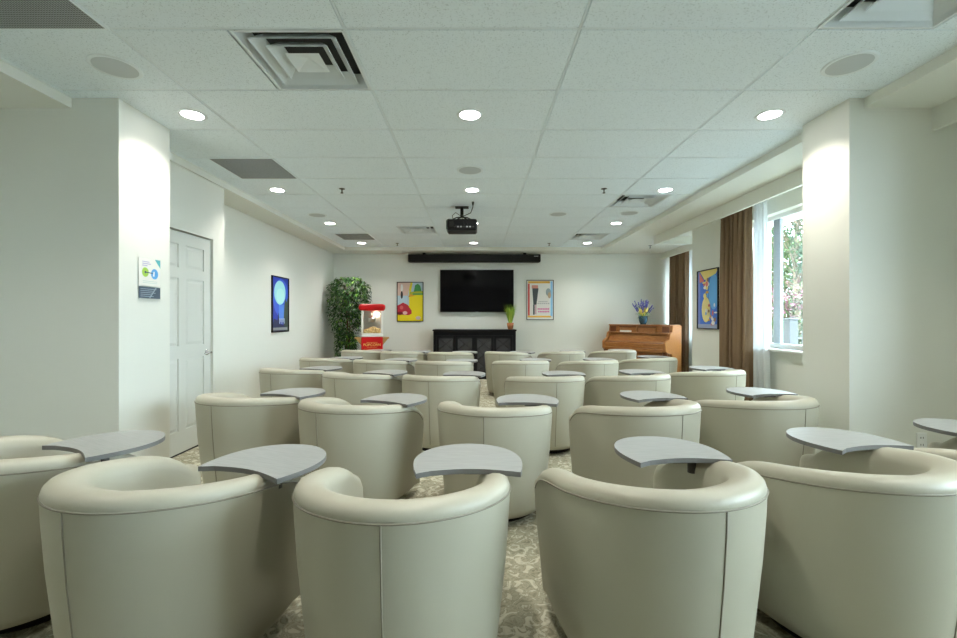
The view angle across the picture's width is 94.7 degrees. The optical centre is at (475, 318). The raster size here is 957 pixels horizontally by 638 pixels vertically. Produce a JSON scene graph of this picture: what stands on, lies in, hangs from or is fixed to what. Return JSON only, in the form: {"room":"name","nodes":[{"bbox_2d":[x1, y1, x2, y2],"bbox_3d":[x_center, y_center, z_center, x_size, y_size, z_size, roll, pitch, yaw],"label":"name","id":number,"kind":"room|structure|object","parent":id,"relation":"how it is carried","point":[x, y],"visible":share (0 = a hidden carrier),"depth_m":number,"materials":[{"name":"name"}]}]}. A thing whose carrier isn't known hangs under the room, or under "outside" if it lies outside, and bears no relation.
{"room":"screening room","nodes":[
{"label":"screening room","id":0,"kind":"room"},
{"bbox_2d":[0,98,169,457],"bbox_3d":[-3.115,-0.220,3.250,1.370,3.000,0.500,0,0,0],"label":"wall column","id":1,"kind":"structure","parent":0,"point":[85,186],"depth_m":3.00,"materials":[{"name":"white paint"}]},
{"bbox_2d":[139,257,159,298],"bbox_3d":[-2.426,-0.295,3.275,0.011,0.300,0.224,0,0,0],"label":"notice","id":2,"kind":"object","parent":1,"relation":"attached to","point":[149,269],"visible":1,"depth_m":3.27,"materials":[{"name":"white paper"}]},
{"bbox_2d":[170,161,223,392],"bbox_3d":[-3.100,-0.220,4.185,0.640,3.000,1.370,0,0,0],"label":"wall","id":3,"kind":"structure","parent":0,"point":[195,201],"depth_m":4.55,"materials":[{"name":"white paint"}]},
{"bbox_2d":[170,229,212,457],"bbox_3d":[-2.778,0.231,4.185,0.110,2.098,0.890,0,0,0],"label":"door","id":4,"kind":"structure","parent":3,"relation":"in","point":[190,351],"depth_m":4.26,"materials":[{"name":"white paint"}]},
{"bbox_2d":[170,220,216,392],"bbox_3d":[-2.772,0.193,4.185,0.015,2.175,1.040,0,0,0],"label":"door frame","id":5,"kind":"structure","parent":3,"relation":"attached to","point":[173,224],"depth_m":4.64,"materials":[{"name":"white paint"}]},
{"bbox_2d":[224,204,333,397],"bbox_3d":[-3.250,-0.220,7.310,0.200,3.000,4.880,0,0,0],"label":"wall","id":6,"kind":"structure","parent":0,"point":[255,250],"depth_m":6.57,"materials":[{"name":"white paint"}]},
{"bbox_2d":[271,275,288,332],"bbox_3d":[-3.138,-0.225,7.080,0.024,0.885,0.600,0,0,0],"label":"poster","id":7,"kind":"object","parent":6,"relation":"attached to","point":[279,285],"visible":1,"depth_m":7.04,"materials":[{"name":"blue paper"}]},
{"bbox_2d":[0,379,794,637],"bbox_3d":[0.450,1.380,4.225,8.500,0.200,11.450,0,0,0],"label":"floor","id":8,"kind":"structure","parent":0,"point":[526,610],"depth_m":2.02,"materials":[{"name":"carpet"}]},
{"bbox_2d":[0,430,164,633],"bbox_3d":[-1.971,0.909,1.970,0.892,0.742,0.763,0,0,24],"label":"tub chair","id":9,"kind":"object","parent":8,"relation":"on","point":[27,462],"visible":0.53,"depth_m":1.75,"materials":[{"name":"beige leather"}]},
{"bbox_2d":[37,444,325,637],"bbox_3d":[-1.094,0.909,1.679,0.887,0.742,0.763,0,0,16],"label":"tub chair","id":10,"kind":"object","parent":8,"relation":"on","point":[133,547],"visible":0.95,"depth_m":1.42,"materials":[{"name":"beige leather"}]},
{"bbox_2d":[194,388,324,483],"bbox_3d":[-1.633,0.909,3.304,0.839,0.742,0.763,0,0,17],"label":"tub chair","id":11,"kind":"object","parent":8,"relation":"on","point":[227,423],"visible":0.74,"depth_m":2.99,"materials":[{"name":"beige leather"}]},
{"bbox_2d":[259,366,341,397],"bbox_3d":[-2.007,0.909,4.984,0.832,0.742,0.763,0,0,20],"label":"tub chair","id":12,"kind":"object","parent":8,"relation":"on","point":[271,379],"visible":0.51,"depth_m":4.67,"materials":[{"name":"beige leather"}]},
{"bbox_2d":[299,356,362,373],"bbox_3d":[-2.107,0.909,6.334,0.832,0.742,0.763,0,0,20],"label":"tub chair","id":13,"kind":"object","parent":8,"relation":"on","point":[346,362],"visible":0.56,"depth_m":6.06,"materials":[{"name":"beige leather"}]},
{"bbox_2d":[325,277,371,356],"bbox_3d":[-2.649,0.205,9.245,0.993,2.150,0.873,0,0,0],"label":"ficus tree","id":14,"kind":"object","parent":8,"relation":"on","point":[347,304],"visible":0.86,"depth_m":9.11,"materials":[{"name":"green plant"}]},
{"bbox_2d":[297,393,426,498],"bbox_3d":[-0.810,0.909,3.063,0.827,0.742,0.763,0,0,25],"label":"tub chair","id":15,"kind":"object","parent":8,"relation":"on","point":[380,445],"visible":0.8,"depth_m":2.79,"materials":[{"name":"beige leather"}]},
{"bbox_2d":[322,370,406,404],"bbox_3d":[-1.192,0.909,4.614,0.825,0.742,0.763,0,0,25],"label":"tub chair","id":16,"kind":"object","parent":8,"relation":"on","point":[352,388],"visible":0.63,"depth_m":4.30,"materials":[{"name":"beige leather"}]},
{"bbox_2d":[341,349,391,359],"bbox_3d":[-1.976,0.909,7.835,0.832,0.742,0.763,0,0,18],"label":"tub chair","id":17,"kind":"object","parent":8,"relation":"on","point":[374,354],"visible":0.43,"depth_m":7.52,"materials":[{"name":"beige leather"}]},
{"bbox_2d":[355,337,388,349],"bbox_3d":[-2.021,0.815,8.578,0.640,0.930,0.464,0,0,-13],"label":"cart","id":18,"kind":"object","parent":8,"relation":"on","point":[367,343],"visible":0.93,"depth_m":8.36,"materials":[{"name":"red metal"}]},
{"bbox_2d":[359,304,384,336],"bbox_3d":[-2.014,0.037,8.550,0.494,0.625,0.474,0,0,-13],"label":"machine","id":19,"kind":"object","parent":18,"relation":"on","point":[371,314],"visible":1,"depth_m":8.41,"materials":[{"name":"white metal"}]},
{"bbox_2d":[367,317,375,321],"bbox_3d":[-2.028,0.018,8.567,0.156,0.105,0.156,0,0,-13],"label":"kettle","id":20,"kind":"object","parent":19,"relation":"on","point":[370,319],"depth_m":8.51,"materials":[{"name":"grey metal"}]},
{"bbox_2d":[361,333,382,336],"bbox_3d":[-2.014,0.315,8.550,0.400,0.070,0.380,0,0,-13],"label":"tray","id":21,"kind":"object","parent":19,"relation":"on","point":[362,334],"depth_m":8.37,"materials":[{"name":"white metal"}]},
{"bbox_2d":[353,358,416,378],"bbox_3d":[-1.269,0.909,6.036,0.827,0.742,0.763,0,0,18],"label":"tub chair","id":22,"kind":"object","parent":8,"relation":"on","point":[360,366],"visible":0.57,"depth_m":5.75,"materials":[{"name":"beige leather"}]},
{"bbox_2d":[380,350,430,367],"bbox_3d":[-1.228,0.909,7.536,0.827,0.742,0.763,0,0,16],"label":"tub chair","id":23,"kind":"object","parent":8,"relation":"on","point":[420,355],"visible":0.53,"depth_m":7.25,"materials":[{"name":"beige leather"}]},
{"bbox_2d":[292,444,521,637],"bbox_3d":[-0.235,0.909,1.622,0.828,0.742,0.762,0,0,1],"label":"tub chair","id":24,"kind":"object","parent":8,"relation":"on","point":[427,567],"visible":1,"depth_m":1.30,"materials":[{"name":"beige leather"}]},
{"bbox_2d":[401,371,485,450],"bbox_3d":[-0.339,0.909,4.438,0.822,0.742,0.763,0,0,12],"label":"tub chair","id":25,"kind":"object","parent":8,"relation":"on","point":[462,387],"visible":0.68,"depth_m":4.11,"materials":[{"name":"beige leather"}]},
{"bbox_2d":[415,359,477,375],"bbox_3d":[-0.408,0.909,5.890,0.825,0.742,0.763,0,0,8],"label":"tub chair","id":26,"kind":"object","parent":8,"relation":"on","point":[423,368],"visible":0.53,"depth_m":5.57,"materials":[{"name":"beige leather"}]},
{"bbox_2d":[427,351,476,365],"bbox_3d":[-0.408,0.909,7.390,0.825,0.742,0.763,0,0,8],"label":"tub chair","id":27,"kind":"object","parent":8,"relation":"on","point":[431,356],"visible":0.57,"depth_m":7.08,"materials":[{"name":"beige leather"}]},
{"bbox_2d":[432,329,516,378],"bbox_3d":[-0.030,0.756,9.498,1.770,1.048,0.485,0,0,0],"label":"sideboard","id":28,"kind":"object","parent":8,"relation":"on","point":[481,341],"visible":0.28,"depth_m":9.30,"materials":[{"name":"black paint"}]},
{"bbox_2d":[504,304,515,328],"bbox_3d":[0.731,-0.047,9.434,0.348,0.559,0.314,0,0,0],"label":"potted grass","id":29,"kind":"object","parent":28,"relation":"on","point":[509,313],"depth_m":9.40,"materials":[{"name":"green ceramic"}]},
{"bbox_2d":[437,394,558,521],"bbox_3d":[0.141,0.909,2.978,0.814,0.742,0.762,0,0,12],"label":"tub chair","id":30,"kind":"object","parent":8,"relation":"on","point":[524,431],"visible":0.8,"depth_m":2.68,"materials":[{"name":"beige leather"}]},
{"bbox_2d":[485,351,534,394],"bbox_3d":[0.549,0.909,7.434,0.825,0.742,0.763,0,0,24],"label":"tub chair","id":31,"kind":"object","parent":8,"relation":"on","point":[490,356],"visible":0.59,"depth_m":7.20,"materials":[{"name":"beige leather"}]},
{"bbox_2d":[491,358,550,407],"bbox_3d":[0.630,0.909,5.945,0.837,0.742,0.763,0,0,-4],"label":"tub chair","id":32,"kind":"object","parent":8,"relation":"on","point":[529,367],"visible":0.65,"depth_m":5.66,"materials":[{"name":"beige leather"}]},
{"bbox_2d":[504,371,585,453],"bbox_3d":[0.720,0.909,4.397,0.837,0.742,0.763,0,0,-7],"label":"tub chair","id":33,"kind":"object","parent":8,"relation":"on","point":[568,388],"visible":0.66,"depth_m":4.07,"materials":[{"name":"beige leather"}]},
{"bbox_2d":[537,350,584,370],"bbox_3d":[1.502,0.909,7.547,0.839,0.742,0.763,0,0,-8],"label":"tub chair","id":34,"kind":"object","parent":8,"relation":"on","point":[556,357],"visible":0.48,"depth_m":7.22,"materials":[{"name":"beige leather"}]},
{"bbox_2d":[555,357,618,405],"bbox_3d":[1.563,0.909,5.982,0.841,0.742,0.763,0,0,-15],"label":"tub chair","id":35,"kind":"object","parent":8,"relation":"on","point":[592,367],"visible":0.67,"depth_m":5.65,"materials":[{"name":"beige leather"}]},
{"bbox_2d":[587,349,636,361],"bbox_3d":[2.463,0.909,7.801,0.841,0.742,0.763,0,0,-15],"label":"tub chair","id":36,"kind":"object","parent":8,"relation":"on","point":[619,355],"visible":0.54,"depth_m":7.47,"materials":[{"name":"beige leather"}]},
{"bbox_2d":[584,369,670,406],"bbox_3d":[1.607,0.909,4.504,0.849,0.742,0.762,0,0,-18],"label":"tub chair","id":37,"kind":"object","parent":8,"relation":"on","point":[599,390],"visible":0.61,"depth_m":4.22,"materials":[{"name":"beige leather"}]},
{"bbox_2d":[569,391,701,487],"bbox_3d":[1.147,0.909,3.026,0.852,0.742,0.762,0,0,-21],"label":"tub chair","id":38,"kind":"object","parent":8,"relation":"on","point":[594,431],"visible":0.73,"depth_m":2.76,"materials":[{"name":"beige leather"}]},
{"bbox_2d":[602,324,681,371],"bbox_3d":[3.330,0.700,8.936,0.600,1.160,1.400,0,0,-38],"label":"upright piano","id":39,"kind":"object","parent":8,"relation":"on","point":[646,339],"visible":0.56,"depth_m":8.63,"materials":[{"name":"brown wood"}]},
{"bbox_2d":[608,331,668,333],"bbox_3d":[3.252,0.285,8.874,0.100,0.020,1.340,0,0,-38],"label":"shelf","id":40,"kind":"object","parent":39,"relation":"attached to","point":[609,332],"depth_m":8.84,"materials":[{"name":"brown wood"}]},
{"bbox_2d":[632,299,653,323],"bbox_3d":[3.424,-0.140,9.002,0.365,0.520,0.425,0,0,38],"label":"flower vase","id":41,"kind":"object","parent":39,"relation":"on","point":[643,309],"visible":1,"depth_m":8.94,"materials":[{"name":"blue ceramic"}]},
{"bbox_2d":[618,355,677,375],"bbox_3d":[2.513,0.909,6.357,0.844,0.742,0.763,0,0,-24],"label":"tub chair","id":42,"kind":"object","parent":8,"relation":"on","point":[665,364],"visible":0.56,"depth_m":6.03,"materials":[{"name":"beige leather"}]},
{"bbox_2d":[534,436,768,637],"bbox_3d":[0.681,0.909,1.705,0.797,0.742,0.762,0,0,-14],"label":"tub chair","id":43,"kind":"object","parent":8,"relation":"on","point":[681,556],"visible":1,"depth_m":1.40,"materials":[{"name":"beige leather"}]},
{"bbox_2d":[669,366,745,400],"bbox_3d":[2.554,0.909,4.855,0.844,0.742,0.763,0,0,-20],"label":"tub chair","id":44,"kind":"object","parent":8,"relation":"on","point":[709,382],"visible":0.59,"depth_m":4.54,"materials":[{"name":"beige leather"}]},
{"bbox_2d":[695,387,819,466],"bbox_3d":[2.045,0.909,3.213,0.847,0.742,0.762,0,0,-18],"label":"tub chair","id":45,"kind":"object","parent":8,"relation":"on","point":[755,429],"visible":0.64,"depth_m":2.90,"materials":[{"name":"beige leather"}]},
{"bbox_2d":[738,427,956,637],"bbox_3d":[1.576,0.909,1.851,0.882,0.742,0.762,0,0,-21],"label":"tub chair","id":46,"kind":"object","parent":8,"relation":"on","point":[861,535],"visible":0.87,"depth_m":1.55,"materials":[{"name":"beige leather"}]},
{"bbox_2d":[913,418,956,460],"bbox_3d":[2.452,0.909,2.057,0.841,0.742,0.763,0,0,-24],"label":"tub chair","id":47,"kind":"object","parent":8,"relation":"on","point":[948,449],"visible":0.15,"depth_m":2.34,"materials":[{"name":"beige leather"}]},
{"bbox_2d":[0,0,956,246],"bbox_3d":[-0.055,-1.635,3.985,5.430,0.270,10.570,0,0,0],"label":"ceiling","id":48,"kind":"structure","parent":0,"point":[195,58],"depth_m":2.98,"materials":[{"name":"tile"}]},
{"bbox_2d":[0,0,108,29],"bbox_3d":[-2.205,-1.499,1.980,0.610,0.010,0.610,0,0,0],"label":"ceiling vent","id":49,"kind":"object","parent":48,"relation":"in","point":[14,14],"visible":1,"depth_m":2.18,"materials":[{"name":"white metal"}]},
{"bbox_2d":[86,53,143,79],"bbox_3d":[-2.150,-1.501,2.630,0.268,0.018,0.268,0,0,0],"label":"ceiling speaker","id":50,"kind":"object","parent":48,"relation":"attached to","point":[113,66],"visible":1,"depth_m":2.61,"materials":[{"name":"white plastic"}]},
{"bbox_2d":[90,57,138,77],"bbox_3d":[-2.150,-1.494,2.630,0.228,0.002,0.228,0,0,0],"label":"grille","id":51,"kind":"object","parent":50,"relation":"attached to","point":[111,66],"depth_m":2.62,"materials":[{"name":"grey metal"}]},
{"bbox_2d":[176,109,207,120],"bbox_3d":[-2.090,-1.504,3.250,0.196,0.016,0.196,0,0,0],"label":"recessed light","id":52,"kind":"object","parent":48,"relation":"in","point":[194,115],"visible":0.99,"depth_m":3.24,"materials":[{"name":"white"}]},
{"bbox_2d":[207,158,298,178],"bbox_3d":[-2.205,-1.499,4.419,0.610,0.010,0.610,0,0,0],"label":"ceiling vent","id":53,"kind":"object","parent":48,"relation":"in","point":[243,168],"visible":1,"depth_m":4.39,"materials":[{"name":"white metal"}]},
{"bbox_2d":[268,188,285,192],"bbox_3d":[-2.320,-1.504,5.150,0.196,0.016,0.196,0,0,0],"label":"recessed light","id":54,"kind":"object","parent":48,"relation":"in","point":[278,190],"visible":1,"depth_m":5.16,"materials":[{"name":"white"}]},
{"bbox_2d":[228,29,371,89],"bbox_3d":[-0.985,-1.557,2.590,0.604,0.126,0.604,0,0,0],"label":"ceiling vent","id":55,"kind":"object","parent":48,"relation":"in","point":[292,59],"visible":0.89,"depth_m":2.60,"materials":[{"name":"white metal"}]},
{"bbox_2d":[307,213,326,217],"bbox_3d":[-2.300,-1.501,6.390,0.268,0.018,0.268,0,0,0],"label":"ceiling speaker","id":56,"kind":"object","parent":48,"relation":"attached to","point":[319,215],"visible":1,"depth_m":6.39,"materials":[{"name":"white"}]},
{"bbox_2d":[309,214,324,216],"bbox_3d":[-2.300,-1.494,6.390,0.228,0.002,0.228,0,0,0],"label":"grille","id":57,"kind":"object","parent":56,"relation":"attached to","point":[312,215],"depth_m":6.39,"materials":[{"name":"grey metal"}]},
{"bbox_2d":[324,222,335,224],"bbox_3d":[-2.300,-1.504,6.950,0.196,0.016,0.196,0,0,0],"label":"recessed light","id":58,"kind":"object","parent":48,"relation":"in","point":[327,223],"visible":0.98,"depth_m":6.95,"materials":[{"name":"white"}]},
{"bbox_2d":[334,233,375,239],"bbox_3d":[-2.205,-1.499,8.076,0.610,0.010,0.610,0,0,0],"label":"ceiling vent","id":59,"kind":"object","parent":48,"relation":"in","point":[345,236],"visible":1,"depth_m":8.04,"materials":[{"name":"white metal"}]},
{"bbox_2d":[397,226,436,233],"bbox_3d":[-0.985,-1.557,7.467,0.604,0.126,0.604,0,0,0],"label":"ceiling vent","id":60,"kind":"object","parent":48,"relation":"in","point":[404,229],"visible":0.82,"depth_m":7.58,"materials":[{"name":"white metal"}]},
{"bbox_2d":[446,202,476,233],"bbox_3d":[-0.190,-1.334,5.896,0.410,0.337,0.479,0,0,0],"label":"projector","id":61,"kind":"object","parent":48,"relation":"hanging from","point":[453,226],"visible":1,"depth_m":5.81,"materials":[{"name":"black plastic"}]},
{"bbox_2d":[457,109,482,120],"bbox_3d":[-0.045,-1.504,3.250,0.196,0.016,0.196,0,0,0],"label":"recessed light","id":62,"kind":"object","parent":48,"relation":"in","point":[465,114],"visible":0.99,"depth_m":3.24,"materials":[{"name":"white"}]},
{"bbox_2d":[457,165,482,174],"bbox_3d":[-0.060,-1.501,4.455,0.268,0.018,0.268,0,0,0],"label":"ceiling speaker","id":63,"kind":"object","parent":48,"relation":"attached to","point":[469,169],"visible":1,"depth_m":4.45,"materials":[{"name":"white metal"}]},
{"bbox_2d":[459,167,480,173],"bbox_3d":[-0.060,-1.494,4.455,0.228,0.002,0.228,0,0,0],"label":"grille","id":64,"kind":"object","parent":63,"relation":"attached to","point":[466,170],"depth_m":4.45,"materials":[{"name":"grey"}]},
{"bbox_2d":[464,188,479,192],"bbox_3d":[-0.045,-1.504,5.150,0.196,0.016,0.196,0,0,0],"label":"recessed light","id":65,"kind":"object","parent":48,"relation":"in","point":[470,190],"visible":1,"depth_m":5.16,"materials":[{"name":"white"}]},
{"bbox_2d":[0,0,956,246],"bbox_3d":[-0.055,-1.514,3.975,5.390,0.032,10.550,0,0,0],"label":"grid","id":66,"kind":"object","parent":48,"relation":"attached to","point":[579,28],"visible":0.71,"depth_m":2.50,"materials":[{"name":"white metal"}]},
{"bbox_2d":[549,212,567,216],"bbox_3d":[1.180,-1.501,6.330,0.268,0.018,0.268,0,0,0],"label":"ceiling speaker","id":67,"kind":"object","parent":48,"relation":"attached to","point":[555,214],"visible":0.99,"depth_m":6.33,"materials":[{"name":"white"}]},
{"bbox_2d":[550,213,565,215],"bbox_3d":[1.180,-1.494,6.330,0.228,0.002,0.228,0,0,0],"label":"grille","id":68,"kind":"object","parent":67,"relation":"attached to","point":[551,214],"depth_m":6.33,"materials":[{"name":"grey metal"}]},
{"bbox_2d":[569,233,609,239],"bbox_3d":[2.062,-1.557,8.076,0.604,0.126,0.604,0,0,0],"label":"ceiling vent","id":69,"kind":"object","parent":48,"relation":"in","point":[584,236],"visible":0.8,"depth_m":8.15,"materials":[{"name":"white metal"}]},
{"bbox_2d":[610,222,621,224],"bbox_3d":[2.210,-1.504,6.950,0.196,0.016,0.196,0,0,0],"label":"recessed light","id":70,"kind":"object","parent":48,"relation":"in","point":[612,223],"visible":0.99,"depth_m":6.95,"materials":[{"name":"white"}]},
{"bbox_2d":[619,211,638,215],"bbox_3d":[2.180,-1.501,6.270,0.268,0.018,0.268,0,0,0],"label":"ceiling speaker","id":71,"kind":"object","parent":48,"relation":"attached to","point":[625,213],"visible":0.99,"depth_m":6.27,"materials":[{"name":"white"}]},
{"bbox_2d":[621,212,637,214],"bbox_3d":[2.180,-1.494,6.270,0.228,0.002,0.228,0,0,0],"label":"grille","id":72,"kind":"object","parent":71,"relation":"attached to","point":[622,213],"depth_m":6.27,"materials":[{"name":"grey metal"}]},
{"bbox_2d":[607,194,670,206],"bbox_3d":[2.062,-1.557,5.638,0.604,0.126,0.604,0,0,0],"label":"ceiling vent","id":73,"kind":"object","parent":48,"relation":"in","point":[630,200],"visible":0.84,"depth_m":5.70,"materials":[{"name":"white metal"}]},
{"bbox_2d":[656,188,673,192],"bbox_3d":[2.210,-1.504,5.150,0.196,0.016,0.196,0,0,0],"label":"recessed light","id":74,"kind":"object","parent":48,"relation":"in","point":[662,190],"visible":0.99,"depth_m":5.16,"materials":[{"name":"white"}]},
{"bbox_2d":[754,109,785,120],"bbox_3d":[2.165,-1.504,3.250,0.196,0.016,0.196,0,0,0],"label":"recessed light","id":75,"kind":"object","parent":48,"relation":"in","point":[771,114],"visible":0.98,"depth_m":3.24,"materials":[{"name":"white"}]},
{"bbox_2d":[820,50,879,76],"bbox_3d":[2.200,-1.501,2.600,0.268,0.018,0.268,0,0,0],"label":"ceiling speaker","id":76,"kind":"object","parent":48,"relation":"attached to","point":[846,64],"visible":1,"depth_m":2.58,"materials":[{"name":"white plastic"}]},
{"bbox_2d":[825,54,874,75],"bbox_3d":[2.200,-1.494,2.600,0.228,0.002,0.228,0,0,0],"label":"grille","id":77,"kind":"object","parent":76,"relation":"attached to","point":[846,64],"depth_m":2.59,"materials":[{"name":"grey metal"}]},
{"bbox_2d":[816,0,956,28],"bbox_3d":[2.062,-1.557,1.980,0.604,0.126,0.604,0,0,0],"label":"ceiling vent","id":78,"kind":"object","parent":48,"relation":"in","point":[854,14],"visible":0.93,"depth_m":2.20,"materials":[{"name":"white metal"}]},
{"bbox_2d":[0,46,956,253],"bbox_3d":[0.425,-1.575,4.225,8.450,0.290,11.050,0,0,0],"label":"soffit","id":79,"kind":"structure","parent":0,"point":[933,83],"depth_m":4.57,"materials":[{"name":"white paint"}]},
{"bbox_3d":[4.240,-1.421,8.725,0.100,0.018,1.950,0,0,0],"label":"track","id":80,"kind":"object","parent":79,"relation":"attached to","visible":0},
{"bbox_2d":[669,251,688,371],"bbox_3d":[4.220,-0.075,9.197,0.128,2.670,0.780,0,0,0],"label":"curtain","id":81,"kind":"object","parent":80,"relation":"hanging from","point":[679,264],"visible":0.53,"depth_m":8.95,"materials":[{"name":"brown fabric"}]},
{"bbox_2d":[689,250,691,371],"bbox_3d":[4.260,-0.080,8.553,0.055,2.660,0.500,0,0,0],"label":"sheer curtain","id":82,"kind":"object","parent":80,"relation":"hanging from","point":[690,251],"visible":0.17,"depth_m":8.74,"materials":[{"name":"white fabric"}]},
{"bbox_3d":[3.380,-1.421,5.175,0.100,0.018,3.450,0,0,0],"label":"track","id":83,"kind":"object","parent":79,"relation":"attached to","visible":0},
{"bbox_2d":[719,206,752,400],"bbox_3d":[3.360,-0.075,5.727,0.128,2.670,0.600,0,0,0],"label":"curtain","id":84,"kind":"object","parent":83,"relation":"hanging from","point":[736,229],"visible":0.65,"depth_m":5.64,"materials":[{"name":"brown fabric"}]},
{"bbox_2d":[753,200,769,398],"bbox_3d":[3.400,-0.080,5.263,0.055,2.660,0.280,0,0,0],"label":"sheer curtain","id":85,"kind":"object","parent":83,"relation":"hanging from","point":[761,323],"visible":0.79,"depth_m":5.25,"materials":[{"name":"white fabric"}]},
{"bbox_2d":[334,254,669,357],"bbox_3d":[0.550,-0.220,9.850,8.300,3.000,0.200,0,0,0],"label":"wall","id":86,"kind":"structure","parent":0,"point":[592,292],"depth_m":9.75,"materials":[{"name":"white paint"}]},
{"bbox_2d":[397,282,422,321],"bbox_3d":[-1.455,-0.369,9.738,0.585,0.875,0.024,0,0,0],"label":"poster","id":87,"kind":"object","parent":86,"relation":"attached to","point":[409,294],"visible":1,"depth_m":9.74,"materials":[{"name":"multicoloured paper"}]},
{"bbox_2d":[408,253,540,262],"bbox_3d":[-0.035,-1.322,9.638,2.870,0.216,0.222,0,0,0],"label":"projection screen","id":88,"kind":"object","parent":86,"relation":"attached to","point":[412,258],"visible":1,"depth_m":9.53,"materials":[{"name":"black plastic"}]},
{"bbox_2d":[440,270,513,311],"bbox_3d":[0.020,-0.604,9.711,1.616,0.933,0.078,0,0,0],"label":"television","id":89,"kind":"object","parent":86,"relation":"attached to","point":[460,290],"visible":0.88,"depth_m":9.67,"materials":[{"name":"black plastic"}]},
{"bbox_2d":[526,280,553,319],"bbox_3d":[1.415,-0.409,9.738,0.600,0.885,0.024,0,0,0],"label":"poster","id":90,"kind":"object","parent":86,"relation":"attached to","point":[539,293],"visible":1,"depth_m":9.74,"materials":[{"name":"multicoloured paper"}]},
{"bbox_2d":[660,244,691,259],"bbox_3d":[4.085,-1.365,8.725,0.030,0.130,2.050,0,0,0],"label":"pelmet","id":91,"kind":"structure","parent":86,"relation":"attached to","point":[688,247],"depth_m":8.95,"materials":[{"name":"white paint"}]},
{"bbox_2d":[507,323,513,328],"bbox_3d":[0.735,0.162,9.450,0.148,0.140,0.148,0,0,0],"label":"pot","id":92,"kind":"object","parent":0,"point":[509,325],"depth_m":9.39,"materials":[{"name":"brown ceramic"}]},
{"bbox_2d":[692,186,802,395],"bbox_3d":[4.075,-0.220,2.920,1.150,3.000,8.440,0,0,0],"label":"wall","id":93,"kind":"structure","parent":0,"point":[786,369],"depth_m":6.47,"materials":[{"name":"white paint"}]},
{"bbox_2d":[697,267,718,329],"bbox_3d":[3.487,-0.290,6.645,0.026,0.900,0.600,0,0,0],"label":"poster","id":94,"kind":"object","parent":93,"relation":"attached to","point":[708,279],"visible":0.99,"depth_m":6.62,"materials":[{"name":"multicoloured paper"}]},
{"bbox_2d":[752,206,802,354],"bbox_3d":[3.540,-0.431,4.825,0.260,1.618,2.550,0,0,0],"label":"window","id":95,"kind":"structure","parent":93,"relation":"in","point":[777,220],"depth_m":5.25,"materials":[{"name":"white"}]},
{"bbox_2d":[803,98,956,453],"bbox_3d":[3.130,-0.220,3.215,1.180,3.000,0.430,0,0,0],"label":"wall column","id":96,"kind":"structure","parent":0,"point":[880,184],"depth_m":3.00,"materials":[{"name":"white paint"}]},
{"bbox_2d":[654,97,956,244],"bbox_3d":[3.525,-1.353,3.200,0.850,0.155,9.000,0,0,0],"label":"pelmet","id":97,"kind":"structure","parent":96,"relation":"attached to","point":[944,114],"depth_m":4.93,"materials":[{"name":"white paint"}]},
{"bbox_2d":[916,433,926,447],"bbox_3d":[3.027,0.833,2.996,0.072,0.116,0.008,0,0,0],"label":"wall outlet","id":98,"kind":"object","parent":96,"relation":"attached to","point":[921,438],"visible":0.8,"depth_m":2.99,"materials":[{"name":"white plastic"}]},
{"label":"outside","id":99,"kind":"structure","parent":0,"visible":0},
{"bbox_3d":[21.900,1.580,15.500,36.200,0.100,59.000,0,0,0],"label":"ground","id":100,"kind":"structure","parent":99,"visible":0},
{"bbox_2d":[771,218,802,344],"bbox_3d":[9.244,-1.629,13.126,4.671,6.326,4.927,0,0,38],"label":"tree","id":101,"kind":"object","parent":100,"relation":"on","point":[793,250],"visible":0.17,"depth_m":12.75,"materials":[{"name":"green plant"}]},
{"bbox_2d":[771,279,802,344],"bbox_3d":[7.909,0.261,10.908,1.765,2.546,1.838,0,0,35],"label":"shrub","id":102,"kind":"object","parent":100,"relation":"on","point":[786,301],"visible":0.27,"depth_m":10.92,"materials":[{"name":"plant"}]},
{"bbox_2d":[771,245,802,342],"bbox_3d":[10.925,-0.707,16.173,2.841,4.482,2.769,0,0,5],"label":"tree","id":103,"kind":"object","parent":100,"relation":"on","point":[787,273],"visible":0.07,"depth_m":15.82,"materials":[{"name":"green plant"}]},
{"bbox_2d":[771,228,802,329],"bbox_3d":[14.510,-1.626,19.180,6.364,6.324,7.691,0,0,-16],"label":"tree","id":104,"kind":"object","parent":100,"relation":"on","point":[800,228],"visible":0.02,"depth_m":19.20,"materials":[{"name":"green plant"}]},
{"bbox_2d":[771,330,802,344],"bbox_3d":[7.100,0.905,10.500,0.030,1.250,7.000,0,0,0],"label":"fence","id":105,"kind":"object","parent":100,"relation":"on","point":[772,330],"visible":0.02,"depth_m":9.72,"materials":[{"name":"grey metal"}]},
{"bbox_2d":[783,318,797,344],"bbox_3d":[5.710,0.760,8.000,0.170,1.540,0.170,0,0,0],"label":"bollard","id":106,"kind":"object","parent":100,"relation":"on","point":[790,324],"visible":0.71,"depth_m":7.93,"materials":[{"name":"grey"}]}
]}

